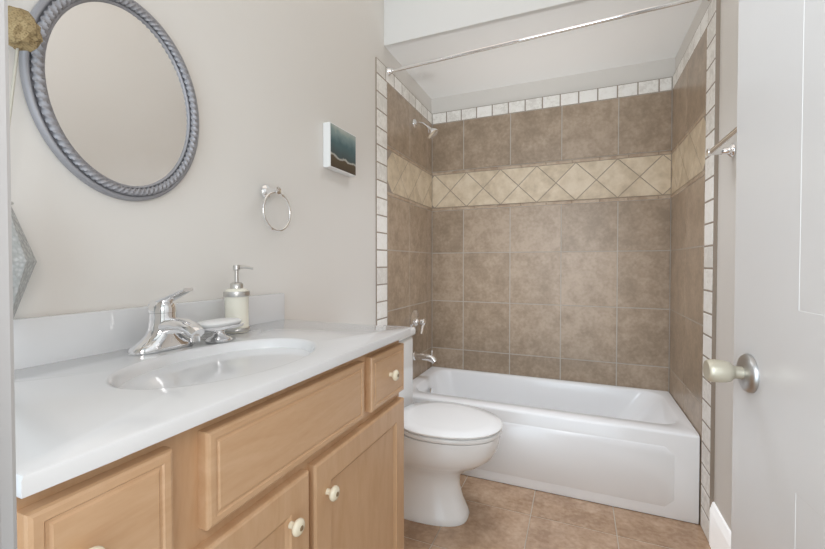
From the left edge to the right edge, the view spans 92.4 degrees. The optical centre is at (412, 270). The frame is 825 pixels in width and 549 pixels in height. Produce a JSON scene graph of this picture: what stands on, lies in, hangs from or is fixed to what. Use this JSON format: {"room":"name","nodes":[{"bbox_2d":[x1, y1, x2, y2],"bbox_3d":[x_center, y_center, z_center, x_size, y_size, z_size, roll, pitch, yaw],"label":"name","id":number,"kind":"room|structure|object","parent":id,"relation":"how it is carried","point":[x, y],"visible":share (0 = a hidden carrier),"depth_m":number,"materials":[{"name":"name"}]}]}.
{"room":"bathroom","nodes":[
{"label":"bathroom","id":0,"kind":"room"},
{"bbox_2d":[8,0,430,324],"bbox_3d":[-0.657,-0.229,1.084,0.140,2.820,4.100,0,1,23],"label":"wall","id":1,"kind":"structure","parent":0,"point":[277,84],"depth_m":1.23,"materials":[{"name":"white paint"}]},
{"bbox_2d":[8,6,42,318],"bbox_3d":[-0.692,-0.184,0.644,0.134,0.615,0.122,0,1,23],"label":"sconce","id":2,"kind":"object","parent":1,"relation":"attached to","point":[24,30],"visible":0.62,"depth_m":0.66,"materials":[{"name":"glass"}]},
{"bbox_2d":[19,0,198,200],"bbox_3d":[-0.644,-0.391,0.895,0.026,0.461,0.368,0,1,23],"label":"oval mirror","id":3,"kind":"object","parent":1,"relation":"attached to","point":[109,94],"visible":0.94,"depth_m":0.87,"materials":[{"name":"grey metal"}]},
{"bbox_2d":[260,184,290,231],"bbox_3d":[-0.460,-0.206,1.299,0.057,0.158,0.132,0,1,23],"label":"towel ring","id":4,"kind":"object","parent":1,"relation":"attached to","point":[266,191],"visible":1,"depth_m":1.29,"materials":[{"name":"silver metal"}]},
{"bbox_2d":[323,122,355,176],"bbox_3d":[-0.307,-0.510,1.687,0.034,0.180,0.202,0,1,23],"label":"picture","id":5,"kind":"object","parent":1,"relation":"attached to","point":[339,149],"visible":1,"depth_m":1.65,"materials":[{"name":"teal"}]},
{"bbox_2d":[375,57,431,378],"bbox_3d":[-0.025,-0.016,2.405,0.011,2.148,0.825,0,1,23],"label":"tiles","id":6,"kind":"structure","parent":1,"relation":"attached to","point":[403,158],"depth_m":2.32,"materials":[{"name":"beige tile"}]},
{"bbox_2d":[413,119,437,138],"bbox_3d":[0.083,-0.879,2.443,0.152,0.133,0.074,0,1,23],"label":"shower head","id":7,"kind":"object","parent":6,"relation":"attached to","point":[432,133],"visible":1,"depth_m":2.43},
{"bbox_2d":[413,350,437,363],"bbox_3d":[0.084,0.534,2.468,0.153,0.085,0.060,0,1,23],"label":"tub spout","id":8,"kind":"object","parent":6,"relation":"attached to","point":[431,358],"visible":1,"depth_m":2.45,"materials":[{"name":"silver metal"}]},
{"bbox_2d":[387,0,709,75],"bbox_3d":[0.529,-1.084,1.852,1.428,0.083,0.044,0,1,23],"label":"rail","id":9,"kind":"object","parent":6,"relation":"attached to","point":[390,71],"visible":0.98,"depth_m":1.81,"materials":[{"name":"silver metal"}]},
{"bbox_2d":[410,310,426,334],"bbox_3d":[0.048,0.322,2.479,0.076,0.150,0.150,0,1,23],"label":"handle","id":10,"kind":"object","parent":1,"relation":"attached to","point":[416,321],"depth_m":2.46,"materials":[{"name":"silver metal"}]},
{"bbox_2d":[384,0,701,98],"bbox_3d":[0.661,-1.425,2.151,1.452,0.465,0.734,0,1,23],"label":"ceiling","id":11,"kind":"structure","parent":0,"point":[416,31],"depth_m":2.05,"materials":[{"name":"white paint"}]},
{"bbox_2d":[431,57,675,367],"bbox_3d":[0.841,-0.255,2.566,1.760,2.820,0.132,0,1,23],"label":"wall","id":12,"kind":"structure","parent":0,"point":[652,70],"depth_m":2.44,"materials":[{"name":"white paint"}]},
{"bbox_2d":[432,76,672,391],"bbox_3d":[0.797,-0.018,2.511,1.429,2.148,0.011,0,1,23],"label":"tiles","id":13,"kind":"structure","parent":12,"relation":"attached to","point":[551,233],"depth_m":2.46,"materials":[{"name":"beige tile"}]},
{"bbox_2d":[404,474,710,548],"bbox_3d":[0.090,1.136,0.795,1.760,0.100,4.100,0,1,23],"label":"floor","id":14,"kind":"structure","parent":0,"point":[504,516],"depth_m":1.65,"materials":[{"name":"tile"}]},
{"bbox_2d":[13,288,410,548],"bbox_3d":[-0.401,0.560,0.871,0.501,1.048,0.900,0,1,23],"label":"bathroom vanity","id":15,"kind":"object","parent":14,"relation":"on","point":[159,423],"visible":1,"depth_m":0.70,"materials":[{"name":"brown wood"}]},
{"bbox_2d":[127,288,204,355],"bbox_3d":[-0.521,0.106,0.873,0.148,0.139,0.142,0,1,23],"label":"faucet","id":16,"kind":"object","parent":15,"relation":"on","point":[167,334],"depth_m":0.86,"materials":[{"name":"silver metal"}]},
{"bbox_2d":[197,317,244,342],"bbox_3d":[-0.478,0.148,0.979,0.086,0.051,0.132,0,1,23],"label":"soap dish","id":17,"kind":"object","parent":15,"relation":"on","point":[218,327],"visible":0.94,"depth_m":0.96,"materials":[{"name":"white ceramic"}]},
{"bbox_2d":[223,265,252,333],"bbox_3d":[-0.492,0.078,1.112,0.069,0.187,0.074,0,1,23],"label":"soap dispenser","id":18,"kind":"object","parent":15,"relation":"on","point":[236,294],"visible":0.9,"depth_m":1.09,"materials":[{"name":"beige ceramic"}]},
{"bbox_2d":[383,325,502,526],"bbox_3d":[0.068,0.680,1.772,0.659,0.778,0.430,0,1,23],"label":"toilet","id":19,"kind":"object","parent":14,"relation":"on","point":[446,444],"visible":0.56,"depth_m":1.67,"materials":[{"name":"white ceramic"}]},
{"bbox_2d":[413,366,699,523],"bbox_3d":[0.671,0.872,2.226,1.421,0.375,0.639,0,1,23],"label":"bathtub","id":20,"kind":"object","parent":14,"relation":"on","point":[634,449],"visible":0.77,"depth_m":1.89,"materials":[{"name":"white ceramic"}]},
{"bbox_2d":[675,0,738,530],"bbox_3d":[0.811,-0.218,0.470,0.140,2.820,4.100,0,1,23],"label":"wall","id":21,"kind":"structure","parent":0,"point":[729,18],"depth_m":1.44,"materials":[{"name":"white paint"}]},
{"bbox_2d":[669,0,720,541],"bbox_3d":[1.315,-0.007,1.882,0.018,2.148,0.757,0,1,23],"label":"tiles","id":22,"kind":"structure","parent":21,"relation":"attached to","point":[694,196],"depth_m":1.73,"materials":[{"name":"beige tile"}]},
{"bbox_2d":[709,502,730,548],"bbox_3d":[0.843,1.001,0.767,0.014,0.172,1.694,0,1,23],"label":"baseboard","id":23,"kind":"structure","parent":21,"relation":"attached to","point":[719,534],"depth_m":1.46,"materials":[{"name":"white paint"}]},
{"bbox_2d":[706,127,736,157],"bbox_3d":[0.966,-0.414,1.120,0.077,0.048,0.634,0,1,23],"label":"towel rail","id":24,"kind":"object","parent":21,"relation":"attached to","point":[729,151],"visible":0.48,"depth_m":1.36,"materials":[{"name":"silver metal"}]},
{"bbox_3d":[-0.009,-1.292,0.101,0.800,0.660,0.120,0,1,23],"label":"wall","id":25,"kind":"structure","parent":0,"visible":0},
{"bbox_2d":[0,0,16,548],"bbox_3d":[-0.013,0.043,0.135,0.925,2.110,0.137,0,1,23],"label":"door frame","id":26,"kind":"structure","parent":25,"relation":"attached to","point":[8,520],"depth_m":0.34,"materials":[{"name":"grey paint"}]},
{"bbox_2d":[703,0,824,548],"bbox_3d":[0.516,0.067,0.404,0.168,2.028,0.760,0,1,19],"label":"door","id":27,"kind":"structure","parent":25,"relation":"in","point":[775,372],"depth_m":0.62,"materials":[{"name":"white paint"}]}
]}

